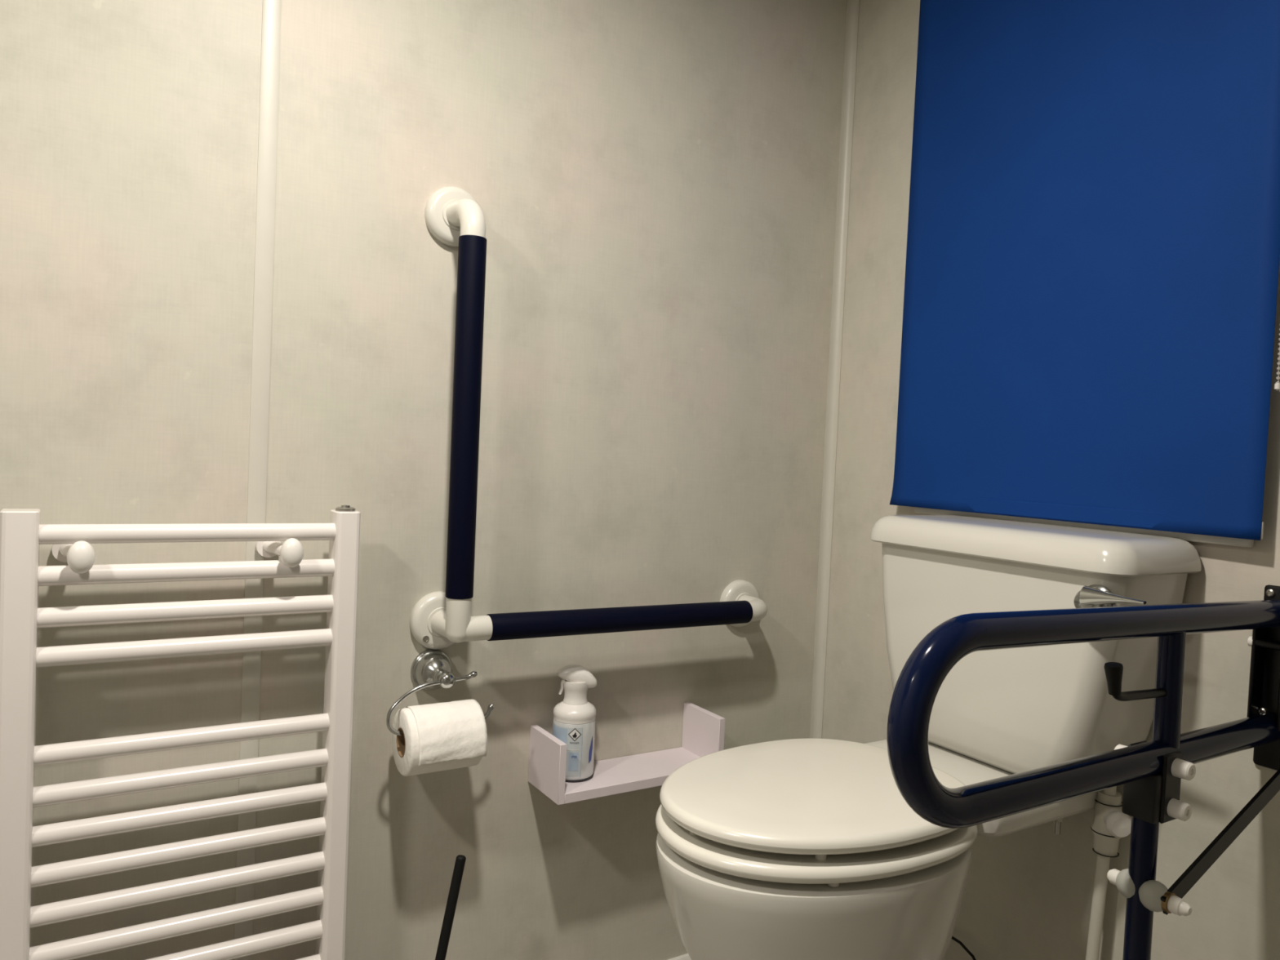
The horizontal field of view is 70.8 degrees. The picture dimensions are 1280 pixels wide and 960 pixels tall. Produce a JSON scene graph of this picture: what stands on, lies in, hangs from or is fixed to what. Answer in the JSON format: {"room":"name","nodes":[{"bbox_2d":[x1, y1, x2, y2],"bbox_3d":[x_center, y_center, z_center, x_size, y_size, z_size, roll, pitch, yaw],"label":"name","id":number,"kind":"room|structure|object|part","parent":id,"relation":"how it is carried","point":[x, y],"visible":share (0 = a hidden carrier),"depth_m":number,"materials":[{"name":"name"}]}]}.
{"room":"accessible toilet","nodes":[
{"label":"accessible toilet","id":0,"kind":"room"},
{"bbox_2d":[0,0,847,959],"bbox_3d":[-0.879,-0.041,0.989,3.050,1.820,0.100,1,2,-32],"label":"wall","id":1,"kind":"structure","parent":0,"point":[654,183],"depth_m":1.29,"materials":[{"name":"paint"}]},
{"bbox_3d":[-0.922,-0.040,0.908,0.998,1.820,0.008,1,2,-32],"label":"wall panel","id":2,"kind":"part","parent":1,"relation":"part of","materials":[{"name":"paint"}]},
{"bbox_2d":[0,505,360,959],"bbox_3d":[-0.555,0.455,1.101,0.383,0.852,0.100,1,2,-32],"label":"towel radiator","id":3,"kind":"object","parent":1,"relation":"attached to","point":[22,534],"visible":1,"depth_m":1.07,"materials":[{"name":"white metal"}]},
{"bbox_2d":[233,0,281,959],"bbox_3d":[-0.493,-0.059,1.167,0.022,1.760,0.002,1,2,-32],"label":"trim","id":4,"kind":"structure","parent":1,"relation":"attached to","point":[271,11],"depth_m":1.16,"materials":[{"name":"plastic"}]},
{"bbox_2d":[386,648,494,735],"bbox_3d":[-0.289,0.295,1.270,0.154,0.098,0.078,1,2,-32],"label":"toilet roll holder","id":5,"kind":"object","parent":1,"relation":"attached to","point":[431,669],"visible":0.91,"depth_m":1.27,"materials":[{"name":"silver metal"}]},
{"bbox_3d":[-0.275,0.308,1.245,0.151,0.075,0.011,1,2,-32],"label":"wire arm","id":6,"kind":"part","parent":5,"relation":"part of","materials":[{"name":"silver metal"}]},
{"bbox_2d":[391,699,487,776],"bbox_3d":[-0.277,0.354,1.241,0.105,0.091,0.093,1,2,-32],"label":"toilet roll","id":7,"kind":"object","parent":5,"relation":"on","point":[451,735],"visible":1,"depth_m":1.21,"materials":[{"name":"paper"}]},
{"bbox_2d":[409,186,767,649],"bbox_3d":[-0.022,-0.076,1.404,0.634,0.666,0.094,1,2,-32],"label":"grab rail","id":8,"kind":"object","parent":1,"relation":"attached to","point":[438,620],"visible":1,"depth_m":1.24,"materials":[{"name":"navy blue coated metal"},{"name":"white plastic"}]},
{"bbox_2d":[528,702,724,804],"bbox_3d":[-0.018,0.427,1.431,0.299,0.092,0.104,1,2,-32],"label":"wall shelf","id":9,"kind":"object","parent":1,"relation":"attached to","point":[703,730],"visible":0.85,"depth_m":1.40,"materials":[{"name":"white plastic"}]},
{"bbox_3d":[-0.140,0.426,1.355,0.011,0.088,0.104,1,2,-32],"label":"panel","id":10,"kind":"part","parent":9,"relation":"part of","materials":[{"name":"purple plastic"}]},
{"bbox_2d":[552,664,596,782],"bbox_3d":[-0.101,0.370,1.389,0.066,0.172,0.066,1,2,-32],"label":"spray bottle","id":11,"kind":"object","parent":9,"relation":"on","point":[574,717],"visible":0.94,"depth_m":1.37,"materials":[{"name":"white plastic"}]},
{"bbox_3d":[-0.115,0.409,1.368,0.054,0.073,0.014,4,2,29],"label":"label panel","id":12,"kind":"part","parent":11,"relation":"part of","materials":[{"name":"paper"}]},
{"bbox_3d":[-0.019,0.466,1.432,0.278,0.014,0.104,1,2,-32],"label":"shelf","id":13,"kind":"part","parent":9,"relation":"part of","materials":[{"name":"purple plastic"}]},
{"bbox_3d":[0.105,0.430,1.507,0.011,0.092,0.104,1,2,-32],"label":"panel","id":14,"kind":"part","parent":9,"relation":"part of","materials":[{"name":"purple plastic"}]},
{"bbox_2d":[667,953,691,959],"bbox_3d":[-0.930,0.837,0.942,2.950,0.065,0.014,1,2,-32],"label":"baseboard","id":15,"kind":"structure","parent":1,"relation":"attached to","point":[685,957],"depth_m":1.57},
{"bbox_2d":[822,0,1279,959],"bbox_3d":[1.082,0.058,0.625,0.100,1.820,2.608,1,2,-32],"label":"wall","id":16,"kind":"structure","parent":0,"point":[1028,892],"depth_m":1.37,"materials":[{"name":"paint"}]},
{"bbox_2d":[809,0,859,738],"bbox_3d":[0.356,-0.038,1.687,0.016,1.760,0.016,1,2,-32],"label":"trim","id":17,"kind":"structure","parent":16,"relation":"attached to","point":[853,6],"depth_m":1.68,"materials":[{"name":"plastic"}]},
{"bbox_2d":[951,936,976,959],"bbox_3d":[0.489,0.783,1.424,0.005,0.128,0.149,2,2,-29],"label":"cable","id":18,"kind":"object","parent":16,"relation":"attached to","point":[954,939],"visible":0.43,"depth_m":1.40,"materials":[{"name":"black rubber"}]},
{"bbox_2d":[886,584,1279,959],"bbox_3d":[0.466,0.525,0.891,0.646,0.816,0.087,1,2,-32],"label":"rail","id":19,"kind":"object","parent":16,"relation":"attached to","point":[1150,773],"visible":1,"depth_m":0.89,"materials":[{"name":"blue metal"}]},
{"bbox_3d":[0.504,0.618,0.930,0.025,0.608,0.025,1,2,-32],"label":"leg","id":20,"kind":"part","parent":19,"relation":"part of","materials":[{"name":"blue metal"}]},
{"bbox_2d":[1160,891,1176,913],"bbox_3d":[0.524,0.419,0.895,0.020,0.020,0.008,1,2,-32],"label":"washer","id":21,"kind":"object","parent":19,"relation":"in","point":[1168,899],"depth_m":0.89,"materials":[{"name":"gold metal"}]},
{"bbox_3d":[0.751,0.233,1.048,0.007,0.215,0.056,1,2,-32],"label":"wall plate","id":22,"kind":"part","parent":19,"relation":"part of","materials":[{"name":"black metal"}]},
{"bbox_2d":[915,506,1253,547],"bbox_3d":[0.642,-0.386,1.297,0.068,0.911,0.511,1,2,-32],"label":"windowsill","id":23,"kind":"structure","parent":16,"relation":"in","point":[1185,536],"depth_m":1.22,"materials":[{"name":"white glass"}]},
{"bbox_2d":[889,0,1279,540],"bbox_3d":[0.607,-0.416,1.265,0.050,0.947,0.616,1,2,-32],"label":"roller blind","id":24,"kind":"object","parent":16,"relation":"attached to","point":[1093,249],"visible":1,"depth_m":1.23,"materials":[{"name":"blue fabric"}]},
{"bbox_3d":[0.761,-0.472,1.022,0.004,0.750,0.028,1,2,-32],"label":"bead chain","id":25,"kind":"part","parent":24,"relation":"part of","materials":[{"name":"silver metal"}]},
{"bbox_3d":[-0.253,0.985,-0.153,3.150,0.100,2.800,1,2,-32],"label":"floor","id":26,"kind":"structure","parent":0,"visible":0},
{"bbox_2d":[655,515,1201,959],"bbox_3d":[0.321,0.488,1.129,0.635,0.861,0.444,1,2,-32],"label":"toilet","id":27,"kind":"object","parent":26,"relation":"on","point":[806,848],"visible":0.88,"depth_m":1.09,"materials":[{"name":"white ceramic"}]},
{"bbox_3d":[0.207,0.376,1.093,0.392,0.020,0.308,1,2,-32],"label":"seat lid","id":28,"kind":"part","parent":27,"relation":"part of","materials":[{"name":"beige paint"}]},
{"bbox_3d":[0.204,0.406,1.093,0.396,0.018,0.314,1,2,-32],"label":"seat","id":29,"kind":"part","parent":27,"relation":"part of","materials":[{"name":"beige paint"}]},
{"bbox_3d":[0.522,0.083,1.250,0.182,0.042,0.408,1,2,-32],"label":"cistern lid","id":30,"kind":"part","parent":27,"relation":"part of","materials":[{"name":"white ceramic"}]},
{"bbox_3d":[0.530,0.144,1.061,0.034,0.040,0.040,1,2,-32],"label":"flush lever","id":31,"kind":"part","parent":27,"relation":"part of","materials":[{"name":"silver metal"}]},
{"bbox_3d":[0.539,0.138,1.028,0.022,0.026,0.078,1,2,-32],"label":"lever arm","id":32,"kind":"part","parent":27,"relation":"part of","materials":[{"name":"silver metal"}]},
{"bbox_2d":[1085,786,1131,959],"bbox_3d":[0.610,0.649,1.195,0.039,0.561,0.069,2,2,-5],"label":"pipe","id":33,"kind":"object","parent":26,"relation":"on","point":[1110,824],"visible":0.94,"depth_m":1.19,"materials":[{"name":"white plastic"}]},
{"bbox_3d":[-0.309,0.836,1.206,0.096,0.105,0.096,1,2,-32],"label":"brush holder","id":34,"kind":"object","parent":26,"relation":"on","visible":0},
{"bbox_2d":[435,854,466,959],"bbox_3d":[-0.286,0.683,1.211,0.096,0.344,0.060,1,2,-32],"label":"toilet brush","id":35,"kind":"object","parent":34,"relation":"in","point":[458,871],"visible":1,"depth_m":1.22,"materials":[{"name":"black plastic"}]}
]}

